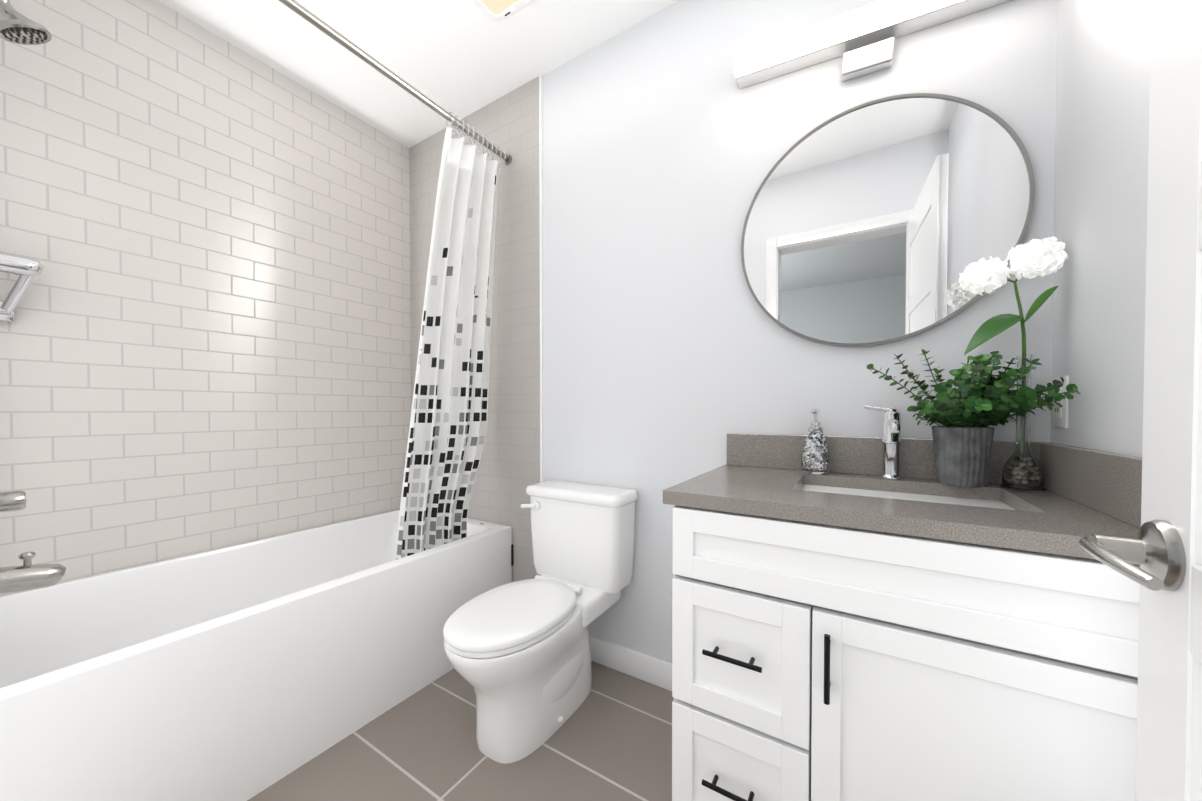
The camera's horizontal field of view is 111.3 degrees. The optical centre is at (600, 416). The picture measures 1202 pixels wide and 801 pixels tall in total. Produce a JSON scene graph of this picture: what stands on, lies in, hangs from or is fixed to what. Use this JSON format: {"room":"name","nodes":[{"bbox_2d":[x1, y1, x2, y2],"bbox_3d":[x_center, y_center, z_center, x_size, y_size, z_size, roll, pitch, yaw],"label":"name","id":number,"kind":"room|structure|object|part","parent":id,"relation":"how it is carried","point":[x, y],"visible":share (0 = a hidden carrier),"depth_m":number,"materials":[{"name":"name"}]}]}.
{"room":"bathroom","nodes":[
{"label":"bathroom","id":0,"kind":"room"},
{"bbox_2d":[0,0,410,594],"bbox_3d":[-1.465,-0.239,1.711,0.120,2.440,1.640,1,1,32],"label":"wall tiles","id":1,"kind":"structure","parent":0,"point":[205,340],"depth_m":1.50,"materials":[{"name":"white tile"}]},
{"bbox_2d":[157,0,678,147],"bbox_3d":[-0.362,-1.479,1.006,2.718,0.060,1.640,1,1,32],"label":"ceiling","id":2,"kind":"structure","parent":0,"point":[461,59],"depth_m":1.61,"materials":[{"name":"white paint"}]},
{"bbox_2d":[473,0,531,21],"bbox_3d":[-0.337,-1.441,1.300,0.310,0.022,0.310,1,1,32],"label":"ceiling vent","id":3,"kind":"object","parent":2,"relation":"in","point":[497,10],"visible":0.94,"depth_m":1.44,"materials":[{"name":"white plastic"}]},
{"bbox_2d":[247,661,673,800],"bbox_3d":[-0.362,1.021,1.044,2.718,0.060,1.640,1,1,32],"label":"floor","id":4,"kind":"structure","parent":0,"point":[610,739],"depth_m":1.19,"materials":[{"name":"beige tile"}]},
{"bbox_2d":[0,509,513,800],"bbox_3d":[-1.089,0.745,1.489,0.762,0.479,1.388,1,1,32],"label":"tub","id":5,"kind":"object","parent":4,"relation":"on","point":[245,671],"visible":0.85,"depth_m":1.18,"materials":[{"name":"white ceramic"}]},
{"bbox_2d":[443,480,636,763],"bbox_3d":[-0.212,0.630,1.372,0.433,0.712,0.667,1,1,32],"label":"toilet","id":6,"kind":"object","parent":4,"relation":"on","point":[518,653],"visible":1,"depth_m":1.30,"materials":[{"name":"white ceramic"}]},
{"bbox_2d":[663,433,1141,800],"bbox_3d":[0.589,0.527,0.940,0.755,0.932,0.555,1,1,32],"label":"bathroom vanity","id":7,"kind":"object","parent":4,"relation":"on","point":[851,625],"visible":0.98,"depth_m":0.73,"materials":[{"name":"white paint"}]},
{"bbox_2d":[801,409,829,474],"bbox_3d":[0.612,0.069,1.174,0.075,0.184,0.078,1,1,32],"label":"soap dispenser","id":8,"kind":"object","parent":7,"relation":"on","point":[815,456],"visible":1,"depth_m":1.15,"materials":[{"name":"silver metal"}]},
{"bbox_2d":[864,405,903,479],"bbox_3d":[0.726,0.066,1.053,0.090,0.193,0.162,1,1,32],"label":"faucet","id":9,"kind":"object","parent":7,"relation":"on","point":[891,435],"visible":1,"depth_m":1.07,"materials":[{"name":"silver metal"}]},
{"bbox_2d":[866,349,1080,487],"bbox_3d":[0.789,0.001,0.913,0.340,0.328,0.333,1,1,32],"label":"potted plant","id":10,"kind":"object","parent":7,"relation":"on","point":[967,412],"visible":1,"depth_m":0.93,"materials":[{"name":"green plant"}]},
{"bbox_3d":[0.870,0.094,0.992,0.115,0.140,0.115,1,1,32],"label":"pot","id":11,"kind":"part","parent":10,"relation":"part of","materials":[{"name":"concrete"}]},
{"bbox_2d":[958,236,1068,491],"bbox_3d":[0.925,-0.112,0.937,0.177,0.553,0.114,1,1,32],"label":"flower vase","id":12,"kind":"object","parent":7,"relation":"on","point":[1022,467],"visible":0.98,"depth_m":0.92,"materials":[{"name":"clear glass"}]},
{"bbox_3d":[0.963,0.012,0.938,0.075,0.305,0.075,1,1,32],"label":"glass","id":13,"kind":"part","parent":12,"relation":"part of","materials":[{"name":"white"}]},
{"bbox_2d":[542,0,1057,662],"bbox_3d":[0.483,-0.234,1.395,1.674,2.440,0.120,1,1,32],"label":"wall","id":14,"kind":"structure","parent":0,"point":[674,354],"depth_m":1.41,"materials":[{"name":"white paint"}]},
{"bbox_2d":[409,75,542,581],"bbox_3d":[-0.618,-0.245,2.074,0.934,2.440,0.129,1,1,32],"label":"wall tile","id":15,"kind":"structure","parent":14,"relation":"attached to","point":[510,469],"depth_m":1.87,"materials":[{"name":"white tile"}]},
{"bbox_2d":[278,0,511,559],"bbox_3d":[-0.847,-0.297,1.322,0.193,1.757,1.384,1,1,32],"label":"shower curtain","id":16,"kind":"object","parent":15,"relation":"attached to","point":[447,430],"visible":1,"depth_m":1.69,"materials":[{"name":"white fabric"}]},
{"bbox_3d":[-0.786,-1.153,1.270,0.044,0.044,1.384,1,1,32],"label":"rod","id":17,"kind":"part","parent":16,"relation":"part of","materials":[{"name":"silver metal"}]},
{"bbox_2d":[589,635,671,690],"bbox_3d":[0.085,0.935,1.581,0.801,0.095,0.013,1,1,32],"label":"baseboard","id":18,"kind":"structure","parent":14,"relation":"attached to","point":[644,667],"depth_m":1.54,"materials":[{"name":"white wood"}]},
{"bbox_2d":[732,0,1011,88],"bbox_3d":[0.719,-1.030,1.113,0.692,0.157,0.088,1,1,32],"label":"sconce","id":19,"kind":"object","parent":14,"relation":"attached to","point":[861,40],"visible":0.98,"depth_m":1.12,"materials":[{"name":"silver metal"}]},
{"bbox_2d":[741,93,1034,346],"bbox_3d":[0.736,-0.531,1.147,0.668,0.668,0.023,1,1,32],"label":"mirror","id":20,"kind":"object","parent":14,"relation":"attached to","point":[885,220],"visible":0.98,"depth_m":1.11,"materials":[{"name":"grey mirror"}]},
{"bbox_2d":[1050,0,1150,457],"bbox_3d":[0.742,-0.218,0.340,0.120,2.440,1.640,1,1,32],"label":"wall","id":21,"kind":"structure","parent":0,"point":[1101,164],"depth_m":0.77,"materials":[{"name":"white paint"}]},
{"bbox_2d":[1052,376,1068,427],"bbox_3d":[1.022,-0.032,0.916,0.009,0.114,0.070,1,1,32],"label":"electrical outlet plate","id":22,"kind":"object","parent":21,"relation":"attached to","point":[1060,417],"visible":0.71,"depth_m":0.90,"materials":[{"name":"white plastic"}]},
{"bbox_3d":[-0.763,-0.219,0.380,2.478,2.440,0.120,1,1,32],"label":"wall","id":23,"kind":"structure","parent":0,"visible":0},
{"bbox_2d":[0,0,65,593],"bbox_3d":[-1.537,-0.344,1.038,0.464,1.536,0.182,1,1,32],"label":"fittings","id":24,"kind":"object","parent":23,"relation":"attached to","point":[17,27],"visible":1,"depth_m":1.00,"materials":[{"name":"grey metal"}]},
{"bbox_3d":[-1.412,0.378,0.972,0.072,0.095,0.182,1,1,32],"label":"tub spout mount","id":25,"kind":"part","parent":24,"relation":"part of","materials":[{"name":"silver metal"}]},
{"bbox_2d":[1079,0,1201,800],"bbox_3d":[0.392,0.004,0.150,0.145,1.985,0.674,1,1,35],"label":"door","id":26,"kind":"structure","parent":23,"relation":"in","point":[1163,550],"depth_m":0.39,"materials":[{"name":"white paint"}]}
]}

